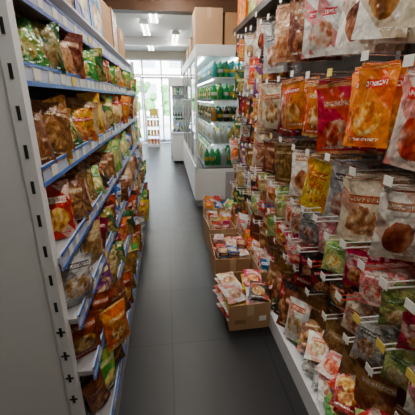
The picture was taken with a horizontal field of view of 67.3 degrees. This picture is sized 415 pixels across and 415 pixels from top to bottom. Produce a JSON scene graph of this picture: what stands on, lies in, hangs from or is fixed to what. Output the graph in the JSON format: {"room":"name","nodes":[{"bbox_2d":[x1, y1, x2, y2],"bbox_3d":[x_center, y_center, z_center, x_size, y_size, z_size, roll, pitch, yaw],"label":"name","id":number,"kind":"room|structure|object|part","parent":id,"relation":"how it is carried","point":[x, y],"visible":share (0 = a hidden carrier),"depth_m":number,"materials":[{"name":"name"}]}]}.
{"room":"convenience store","nodes":[
{"label":"convenience store","id":0,"kind":"room"},
{"bbox_2d":[114,13,191,51],"bbox_3d":[-1.409,-2.839,3.568,4.300,0.100,13.900,-2,19,-7],"label":"ceiling","id":1,"kind":"structure","parent":0,"point":[128,23],"depth_m":6.77,"materials":[{"name":"paint"}]},
{"bbox_2d":[139,18,150,35],"bbox_3d":[-1.313,-3.803,6.608,0.180,0.090,1.240,-2,19,-7],"label":"fluorescent ceiling light","id":2,"kind":"object","parent":1,"relation":"attached to","point":[144,23],"visible":1,"depth_m":6.47,"materials":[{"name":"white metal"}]},
{"bbox_2d":[149,14,158,23],"bbox_3d":[-0.949,-3.385,5.415,0.180,0.090,1.240,-2,19,-7],"label":"fluorescent ceiling light","id":3,"kind":"object","parent":1,"relation":"attached to","point":[153,17],"visible":0.49,"depth_m":5.84,"materials":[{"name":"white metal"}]},
{"bbox_2d":[172,30,179,41],"bbox_3d":[-0.795,-4.158,7.622,0.180,0.090,1.240,-2,19,-7],"label":"fluorescent ceiling light","id":4,"kind":"object","parent":1,"relation":"attached to","point":[175,33],"visible":0.67,"depth_m":7.07,"materials":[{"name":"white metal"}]},
{"bbox_2d":[127,60,182,114],"bbox_3d":[-4.318,-13.971,30.819,30.000,9.000,4.040,-2,19,-7],"label":"sky","id":5,"kind":"structure","parent":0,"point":[149,67],"depth_m":29.20,"materials":[{"name":"white"}]},
{"bbox_2d":[125,51,202,102],"bbox_3d":[-2.299,-3.698,10.635,4.300,2.950,0.120,-2,19,-7],"label":"wall","id":6,"kind":"structure","parent":0,"point":[128,54],"depth_m":10.21,"materials":[{"name":"beige paint"}]},
{"bbox_2d":[135,76,145,141],"bbox_3d":[-2.918,-3.324,10.671,1.450,2.180,0.070,-2,19,-7],"label":"frame","id":7,"kind":"object","parent":6,"relation":"attached to","point":[140,77],"visible":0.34,"depth_m":10.70,"materials":[{"name":"white metal"}]},
{"bbox_2d":[125,58,181,75],"bbox_3d":[-2.239,-4.631,10.305,2.820,0.510,0.070,-2,19,-7],"label":"frame","id":8,"kind":"object","parent":6,"relation":"attached to","point":[141,60],"visible":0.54,"depth_m":10.34,"materials":[{"name":"white metal"}]},
{"bbox_2d":[142,77,169,142],"bbox_3d":[-1.540,-3.349,10.774,1.290,2.160,0.100,-2,19,-7],"label":"door","id":9,"kind":"structure","parent":6,"relation":"in","point":[143,78],"depth_m":10.71,"materials":[{"name":"silver metal"}]},
{"bbox_2d":[203,101,218,124],"bbox_3d":[0.774,-1.492,4.336,0.100,2.950,13.900,-2,19,-7],"label":"wall","id":10,"kind":"structure","parent":0,"point":[214,102],"depth_m":8.32,"materials":[{"name":"beige paint"}]},
{"bbox_2d":[124,37,189,46],"bbox_3d":[-1.994,-4.223,7.928,4.300,0.170,0.120,-2,19,-7],"label":"beam","id":11,"kind":"structure","parent":10,"relation":"attached to","point":[134,41],"depth_m":7.96,"materials":[{"name":"white paint"}]},
{"bbox_2d":[103,0,237,14],"bbox_3d":[-1.491,-2.858,4.244,4.300,0.310,0.200,-2,19,-7],"label":"trim","id":12,"kind":"structure","parent":10,"relation":"attached to","point":[168,7],"depth_m":4.31,"materials":[{"name":"brown paint"}]},
{"bbox_2d":[118,143,308,414],"bbox_3d":[-1.409,0.040,4.576,4.300,0.100,13.900,-2,19,-7],"label":"floor","id":13,"kind":"structure","parent":0,"point":[184,358],"depth_m":2.06,"materials":[{"name":"tile"}]},
{"bbox_2d":[0,0,149,414],"bbox_3d":[-0.947,-0.586,2.656,0.608,2.350,3.624,-2,19,-7],"label":"shelving","id":14,"kind":"object","parent":13,"relation":"on","point":[40,371],"visible":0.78,"depth_m":1.14,"materials":[{"name":"metal"}]},
{"bbox_2d":[66,0,73,7],"bbox_3d":[-0.833,-1.066,1.346,0.368,0.300,0.378,-2,19,-7],"label":"carton","id":15,"kind":"object","parent":14,"relation":"on","point":[71,2],"visible":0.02,"depth_m":1.53,"materials":[{"name":"beige cardboard"}]},
{"bbox_2d":[14,11,136,91],"bbox_3d":[-0.918,-1.061,2.470,0.431,0.229,3.575,-2,19,-7],"label":"bag","id":16,"kind":"object","parent":14,"relation":"attached to","point":[42,43],"visible":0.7,"depth_m":1.37,"materials":[{"name":"green plastic"}]},
{"bbox_2d":[73,0,90,24],"bbox_3d":[-0.884,-1.216,1.714,0.364,0.340,0.373,-2,19,-7],"label":"carton","id":17,"kind":"object","parent":14,"relation":"on","point":[81,6],"visible":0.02,"depth_m":1.78,"materials":[{"name":"white cardboard"}]},
{"bbox_2d":[30,91,137,164],"bbox_3d":[-0.929,-0.804,2.581,0.498,0.278,3.593,-2,19,-7],"label":"bag","id":18,"kind":"object","parent":14,"relation":"attached to","point":[62,122],"visible":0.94,"depth_m":1.51,"materials":[{"name":"plastic"}]},
{"bbox_2d":[46,121,141,239],"bbox_3d":[-0.932,-0.526,2.709,0.469,0.279,3.570,-2,19,-7],"label":"bag","id":19,"kind":"object","parent":14,"relation":"attached to","point":[70,197],"visible":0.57,"depth_m":1.57,"materials":[{"name":"multicoloured plastic"}]},
{"bbox_2d":[88,0,102,36],"bbox_3d":[-0.934,-1.347,2.088,0.364,0.340,0.374,-2,19,-7],"label":"carton","id":20,"kind":"object","parent":14,"relation":"on","point":[94,5],"visible":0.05,"depth_m":2.11,"materials":[{"name":"white cardboard"}]},
{"bbox_2d":[59,142,142,307],"bbox_3d":[-0.880,-0.256,2.772,0.442,0.238,3.558,-2,19,-7],"label":"bag","id":21,"kind":"object","parent":14,"relation":"attached to","point":[77,279],"visible":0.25,"depth_m":1.55,"materials":[{"name":"multicoloured plastic"}]},
{"bbox_2d":[100,0,112,45],"bbox_3d":[-0.989,-1.470,2.497,0.362,0.302,0.372,-1,19,-3],"label":"carton","id":22,"kind":"object","parent":14,"relation":"on","point":[105,10],"visible":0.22,"depth_m":2.50,"materials":[{"name":"cardboard"}]},
{"bbox_2d":[70,160,146,359],"bbox_3d":[-0.867,-0.015,2.864,0.480,0.234,3.563,-2,19,-7],"label":"bag","id":23,"kind":"object","parent":14,"relation":"attached to","point":[86,340],"visible":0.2,"depth_m":1.51,"materials":[{"name":"multicoloured plastic"}]},
{"bbox_2d":[109,7,118,51],"bbox_3d":[-1.046,-1.635,2.912,0.373,0.340,0.382,-2,19,-7],"label":"carton","id":24,"kind":"object","parent":14,"relation":"on","point":[113,18],"visible":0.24,"depth_m":2.87,"materials":[{"name":"beige cardboard"}]},
{"bbox_2d":[79,182,149,414],"bbox_3d":[-0.820,0.243,2.959,0.496,0.275,3.558,-2,19,-7],"label":"bag","id":25,"kind":"object","parent":14,"relation":"attached to","point":[96,392],"visible":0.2,"depth_m":1.61,"materials":[{"name":"multicoloured plastic"}]},
{"bbox_2d":[100,276,130,352],"bbox_3d":[-0.443,0.514,1.530,0.118,0.226,0.301,-2,19,-7],"label":"bag","id":26,"kind":"object","parent":14,"relation":"on","point":[114,317],"visible":0.94,"depth_m":1.46,"materials":[{"name":"orange plastic"}]},
{"bbox_2d":[117,26,124,57],"bbox_3d":[-1.103,-1.755,3.343,0.362,0.282,0.372,-1,19,-4],"label":"carton","id":27,"kind":"object","parent":14,"relation":"on","point":[120,35],"visible":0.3,"depth_m":3.31,"materials":[{"name":"cardboard"}]},
{"bbox_2d":[145,107,160,147],"bbox_3d":[-1.747,-2.588,10.038,0.400,1.250,0.365,-2,19,-7],"label":"display stand","id":28,"kind":"object","parent":13,"relation":"on","point":[153,111],"visible":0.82,"depth_m":9.81,"materials":[{"name":"white metal"}]},
{"bbox_2d":[147,116,159,144],"bbox_3d":[-1.729,-2.476,10.014,0.392,0.893,0.058,-2,19,-7],"label":"bag","id":29,"kind":"object","parent":28,"relation":"on","point":[149,122],"visible":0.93,"depth_m":10.02,"materials":[{"name":"plastic"}]},
{"bbox_2d":[168,77,183,155],"bbox_3d":[-0.667,-2.486,8.610,0.750,2.000,0.680,-2,19,-7],"label":"cooler","id":30,"kind":"object","parent":13,"relation":"on","point":[177,82],"visible":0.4,"depth_m":8.41,"materials":[{"name":"white metal"}]},
{"bbox_2d":[172,87,181,105],"bbox_3d":[-0.805,-2.918,8.205,0.248,0.445,0.060,-2,19,-7],"label":"bottles","id":31,"kind":"object","parent":30,"relation":"in","point":[177,103],"depth_m":8.20},
{"bbox_2d":[172,112,182,119],"bbox_3d":[-0.807,-2.455,8.367,0.267,0.181,0.060,-2,19,-7],"label":"bottles","id":32,"kind":"object","parent":30,"relation":"in","point":[174,117],"depth_m":8.35},
{"bbox_2d":[171,128,183,162],"bbox_3d":[-0.657,-1.603,7.959,0.500,0.765,0.920,-2,19,-7],"label":"chest freezer","id":33,"kind":"object","parent":13,"relation":"on","point":[177,136],"visible":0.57,"depth_m":7.54,"materials":[{"name":"white metal"}]},
{"bbox_2d":[174,121,183,130],"bbox_3d":[-0.652,-2.034,7.782,0.359,0.194,0.771,-2,19,-7],"label":"bag","id":34,"kind":"object","parent":33,"relation":"on","point":[177,125],"visible":0.59,"depth_m":7.55,"materials":[{"name":"plastic"}]},
{"bbox_2d":[181,44,241,205],"bbox_3d":[0.058,-1.521,5.660,0.899,2.130,3.020,-2,19,-7],"label":"refrigerated display case","id":35,"kind":"object","parent":13,"relation":"on","point":[210,180],"visible":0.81,"depth_m":4.48,"materials":[{"name":"white metal"}]},
{"bbox_2d":[186,47,188,60],"bbox_3d":[-0.163,-2.890,5.963,0.452,0.252,0.502,-2,19,-7],"label":"carton","id":36,"kind":"object","parent":35,"relation":"on","point":[187,50],"visible":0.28,"depth_m":5.84,"materials":[{"name":"cardboard"}]},
{"bbox_3d":[-0.340,-1.726,5.534,0.005,1.320,2.892,-2,19,-7],"label":"door glass","id":37,"kind":"part","parent":35,"relation":"part of","materials":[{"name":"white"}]},
{"bbox_2d":[189,37,192,54],"bbox_3d":[-0.074,-2.684,5.299,0.452,0.302,0.502,-2,19,-7],"label":"carton","id":38,"kind":"object","parent":35,"relation":"on","point":[190,40],"visible":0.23,"depth_m":5.11,"materials":[{"name":"cardboard"}]},
{"bbox_2d":[192,7,222,47],"bbox_3d":[-0.008,-2.288,4.015,0.342,0.402,0.422,-2,19,-7],"label":"carton","id":39,"kind":"object","parent":35,"relation":"on","point":[207,22],"visible":0.97,"depth_m":3.82,"materials":[{"name":"cardboard"}]},
{"bbox_2d":[197,60,246,165],"bbox_3d":[0.104,-1.720,5.573,0.657,1.360,2.887,-2,19,-7],"label":"bottles","id":40,"kind":"object","parent":35,"relation":"in","point":[208,154],"visible":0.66,"depth_m":4.36},
{"bbox_2d":[222,12,244,44],"bbox_3d":[0.376,-2.293,4.092,0.382,0.362,0.432,-2,19,-7],"label":"carton","id":41,"kind":"object","parent":35,"relation":"on","point":[229,19],"visible":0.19,"depth_m":3.88,"materials":[{"name":"cardboard"}]},
{"bbox_2d":[203,198,224,214],"bbox_3d":[0.074,0.070,3.912,0.240,0.280,0.421,-1,19,-4],"label":"cardboard box","id":42,"kind":"object","parent":13,"relation":"on","point":[204,208],"visible":0.24,"depth_m":3.68,"materials":[{"name":"cardboard"}]},
{"bbox_2d":[205,195,222,207],"bbox_3d":[0.076,-0.014,3.851,0.232,0.201,0.295,-1,19,-3],"label":"packet","id":43,"kind":"object","parent":42,"relation":"in","point":[213,201],"visible":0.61,"depth_m":3.75,"materials":[{"name":"multicoloured plastic"}]},
{"bbox_2d":[203,214,236,248],"bbox_3d":[0.122,0.267,3.378,0.270,0.260,0.441,-3,20,-10],"label":"cardboard box","id":44,"kind":"object","parent":13,"relation":"on","point":[207,231],"visible":0.34,"depth_m":3.21,"materials":[{"name":"cardboard"}]},
{"bbox_2d":[206,210,231,229],"bbox_3d":[0.139,0.181,3.350,0.282,0.204,0.385,-2,19,-7],"label":"packet","id":45,"kind":"object","parent":44,"relation":"in","point":[213,219],"visible":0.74,"depth_m":3.30,"materials":[{"name":"plastic"}]},
{"bbox_2d":[209,233,250,284],"bbox_3d":[0.187,0.461,2.825,0.307,0.260,0.510,-2,19,-7],"label":"cardboard box","id":46,"kind":"object","parent":13,"relation":"on","point":[217,265],"visible":0.44,"depth_m":2.58,"materials":[{"name":"cardboard"}]},
{"bbox_2d":[212,234,249,258],"bbox_3d":[0.210,0.353,2.777,0.300,0.098,0.385,-2,19,-7],"label":"pack","id":47,"kind":"object","parent":46,"relation":"in","point":[224,247],"visible":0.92,"depth_m":2.72},
{"bbox_2d":[218,271,270,330],"bbox_3d":[0.256,0.673,2.311,0.300,0.200,0.430,-2,19,-7],"label":"cardboard box","id":48,"kind":"object","parent":13,"relation":"on","point":[257,315],"visible":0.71,"depth_m":2.12,"materials":[{"name":"cardboard"}]},
{"bbox_2d":[213,269,268,320],"bbox_3d":[0.250,0.620,2.276,0.391,0.194,0.395,-2,19,-7],"label":"packet","id":49,"kind":"object","parent":48,"relation":"in","point":[252,290],"visible":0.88,"depth_m":2.20,"materials":[{"name":"plastic"}]},
{"bbox_2d":[225,0,414,414],"bbox_3d":[0.638,-0.355,2.185,0.520,2.225,3.662,-2,19,-7],"label":"display rack","id":50,"kind":"object","parent":13,"relation":"on","point":[344,68],"visible":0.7,"depth_m":1.77,"materials":[{"name":"white metal"}]},
{"bbox_2d":[237,0,248,25],"bbox_3d":[0.508,-2.064,3.245,0.320,0.300,0.360,-2,19,-7],"label":"carton","id":51,"kind":"object","parent":50,"relation":"on","point":[242,4],"visible":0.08,"depth_m":3.19,"materials":[{"name":"orange cardboard"}]},
{"bbox_2d":[229,138,262,174],"bbox_3d":[0.527,-0.534,3.373,0.325,0.344,1.153,-4,20,-11],"label":"snack bags","id":52,"kind":"object","parent":50,"relation":"hanging from","point":[245,155],"visible":0.33,"depth_m":3.51},
{"bbox_2d":[233,162,259,200],"bbox_3d":[0.506,-0.303,3.495,0.307,0.342,1.137,-2,19,-7],"label":"snack bags","id":53,"kind":"object","parent":50,"relation":"hanging from","point":[238,176],"visible":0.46,"depth_m":3.53,"materials":[{"name":"multicoloured plastic"}]},
{"bbox_2d":[240,234,252,253],"bbox_3d":[0.432,0.381,2.915,0.195,0.150,0.341,-2,19,-7],"label":"cardboard box","id":54,"kind":"object","parent":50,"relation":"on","point":[241,235],"visible":0.06,"depth_m":2.76,"materials":[{"name":"cardboard"}]},
{"bbox_2d":[244,228,259,249],"bbox_3d":[0.455,0.337,2.915,0.226,0.181,0.327,-2,19,-7],"label":"packet","id":55,"kind":"object","parent":54,"relation":"in","point":[251,242],"visible":0.32,"depth_m":2.88,"materials":[{"name":"orange plastic"}]},
{"bbox_2d":[231,184,262,228],"bbox_3d":[0.496,-0.050,3.568,0.282,0.340,1.161,-2,19,-7],"label":"snack bags","id":56,"kind":"object","parent":50,"relation":"hanging from","point":[241,199],"visible":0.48,"depth_m":3.42},
{"bbox_2d":[236,96,258,125],"bbox_3d":[0.517,-1.018,3.229,0.307,0.352,1.145,-2,19,-7],"label":"snack bags","id":57,"kind":"object","parent":50,"relation":"hanging from","point":[249,106],"visible":0.41,"depth_m":3.19,"materials":[{"name":"multicoloured plastic"}]},
{"bbox_2d":[248,0,256,13],"bbox_3d":[0.568,-1.928,2.884,0.300,0.280,0.340,-2,19,-7],"label":"carton","id":58,"kind":"object","parent":50,"relation":"on","point":[252,3],"visible":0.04,"depth_m":2.92,"materials":[{"name":"green cardboard"}]},
{"bbox_2d":[233,117,275,150],"bbox_3d":[0.513,-0.779,3.286,0.322,0.349,1.101,-2,19,-7],"label":"snack bags","id":59,"kind":"object","parent":50,"relation":"hanging from","point":[243,131],"visible":0.52,"depth_m":3.26,"materials":[{"name":"multicoloured plastic"}]},
{"bbox_2d":[235,16,275,66],"bbox_3d":[0.491,-1.549,3.029,0.262,0.380,1.111,-2,19,-7],"label":"snack bags","id":60,"kind":"object","parent":50,"relation":"hanging from","point":[253,42],"visible":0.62,"depth_m":2.99},
{"bbox_2d":[250,251,267,281],"bbox_3d":[0.481,0.505,2.560,0.195,0.150,0.341,-2,19,-7],"label":"cardboard box","id":61,"kind":"object","parent":50,"relation":"on","point":[253,265],"visible":0.12,"depth_m":2.51,"materials":[{"name":"cardboard"}]},
{"bbox_2d":[253,247,274,271],"bbox_3d":[0.493,0.455,2.570,0.210,0.183,0.340,-2,19,-7],"label":"packet","id":62,"kind":"object","parent":61,"relation":"in","point":[263,259],"visible":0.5,"depth_m":2.52,"materials":[{"name":"plastic"}]},
{"bbox_2d":[233,56,288,97],"bbox_3d":[0.505,-1.285,3.126,0.335,0.376,1.125,-2,19,-7],"label":"snack bags","id":63,"kind":"object","parent":50,"relation":"hanging from","point":[245,80],"visible":0.58,"depth_m":2.94,"materials":[{"name":"multicoloured plastic"}]},
{"bbox_2d":[231,203,311,342],"bbox_3d":[0.424,0.383,2.671,0.163,0.256,1.928,-2,19,-7],"label":"snack bags","id":64,"kind":"object","parent":50,"relation":"hanging from","point":[291,311],"visible":0.81,"depth_m":1.99},
{"bbox_2d":[224,199,390,414],"bbox_3d":[0.631,0.506,2.494,0.522,0.192,3.551,-2,19,-7],"label":"packet","id":65,"kind":"object","parent":50,"relation":"on","point":[337,390],"visible":0.16,"depth_m":1.54,"materials":[{"name":"multicoloured plastic"}]},
{"bbox_2d":[250,221,411,414],"bbox_3d":[0.693,0.580,1.927,0.304,0.390,2.191,-3,19,-8],"label":"snack bags","id":66,"kind":"object","parent":50,"relation":"hanging from","point":[377,392],"visible":0.46,"depth_m":1.58},
{"bbox_2d":[251,193,414,414],"bbox_3d":[0.672,0.307,1.876,0.346,0.248,2.256,-2,19,-7],"label":"snack bags","id":67,"kind":"object","parent":50,"relation":"hanging from","point":[395,362],"visible":0.51,"depth_m":1.40,"materials":[{"name":"multicoloured plastic"}]},
{"bbox_2d":[252,131,414,261],"bbox_3d":[0.707,-0.190,1.852,0.396,0.361,2.081,-2,19,-7],"label":"snack bags","id":68,"kind":"object","parent":50,"relation":"hanging from","point":[364,207],"visible":0.95,"depth_m":1.39,"materials":[{"name":"multicoloured plastic"}]},
{"bbox_2d":[255,171,414,350],"bbox_3d":[0.697,0.088,1.863,0.368,0.237,2.170,-2,19,-7],"label":"snack bags","id":69,"kind":"object","parent":50,"relation":"hanging from","point":[390,302],"visible":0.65,"depth_m":1.38,"materials":[{"name":"multicoloured plastic"}]},
{"bbox_2d":[257,59,414,170],"bbox_3d":[0.688,-0.528,1.704,0.420,0.403,2.072,-2,19,-7],"label":"snack bags","id":70,"kind":"object","parent":50,"relation":"hanging from","point":[371,110],"visible":1,"depth_m":1.31},
{"bbox_2d":[263,0,414,73],"bbox_3d":[0.723,-0.939,1.522,0.375,0.407,1.965,-2,19,-7],"label":"snack bags","id":71,"kind":"object","parent":50,"relation":"hanging from","point":[303,31],"visible":1,"depth_m":1.59,"materials":[{"name":"multicoloured plastic"}]},
{"label":"outside","id":72,"kind":"structure","parent":0,"visible":0},
{"bbox_2d":[137,115,169,142],"bbox_3d":[-3.591,-7.783,26.974,40.000,0.100,33.480,-2,19,-7],"label":"pavement","id":73,"kind":"structure","parent":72,"point":[166,118],"depth_m":16.61,"materials":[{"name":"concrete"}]},
{"bbox_2d":[136,80,156,127],"bbox_3d":[-3.779,-5.350,16.283,2.328,2.376,1.700,-2,19,-7],"label":"shrub","id":74,"kind":"object","parent":73,"relation":"on","point":[149,102],"visible":0.32,"depth_m":15.90,"materials":[{"name":"green plant"}]},
{"bbox_2d":[160,84,168,115],"bbox_3d":[-1.337,-5.658,17.070,2.420,2.436,1.584,-2,19,-7],"label":"shrub","id":75,"kind":"object","parent":73,"relation":"on","point":[165,87],"visible":0.11,"depth_m":16.54,"materials":[{"name":"green plant"}]}
]}

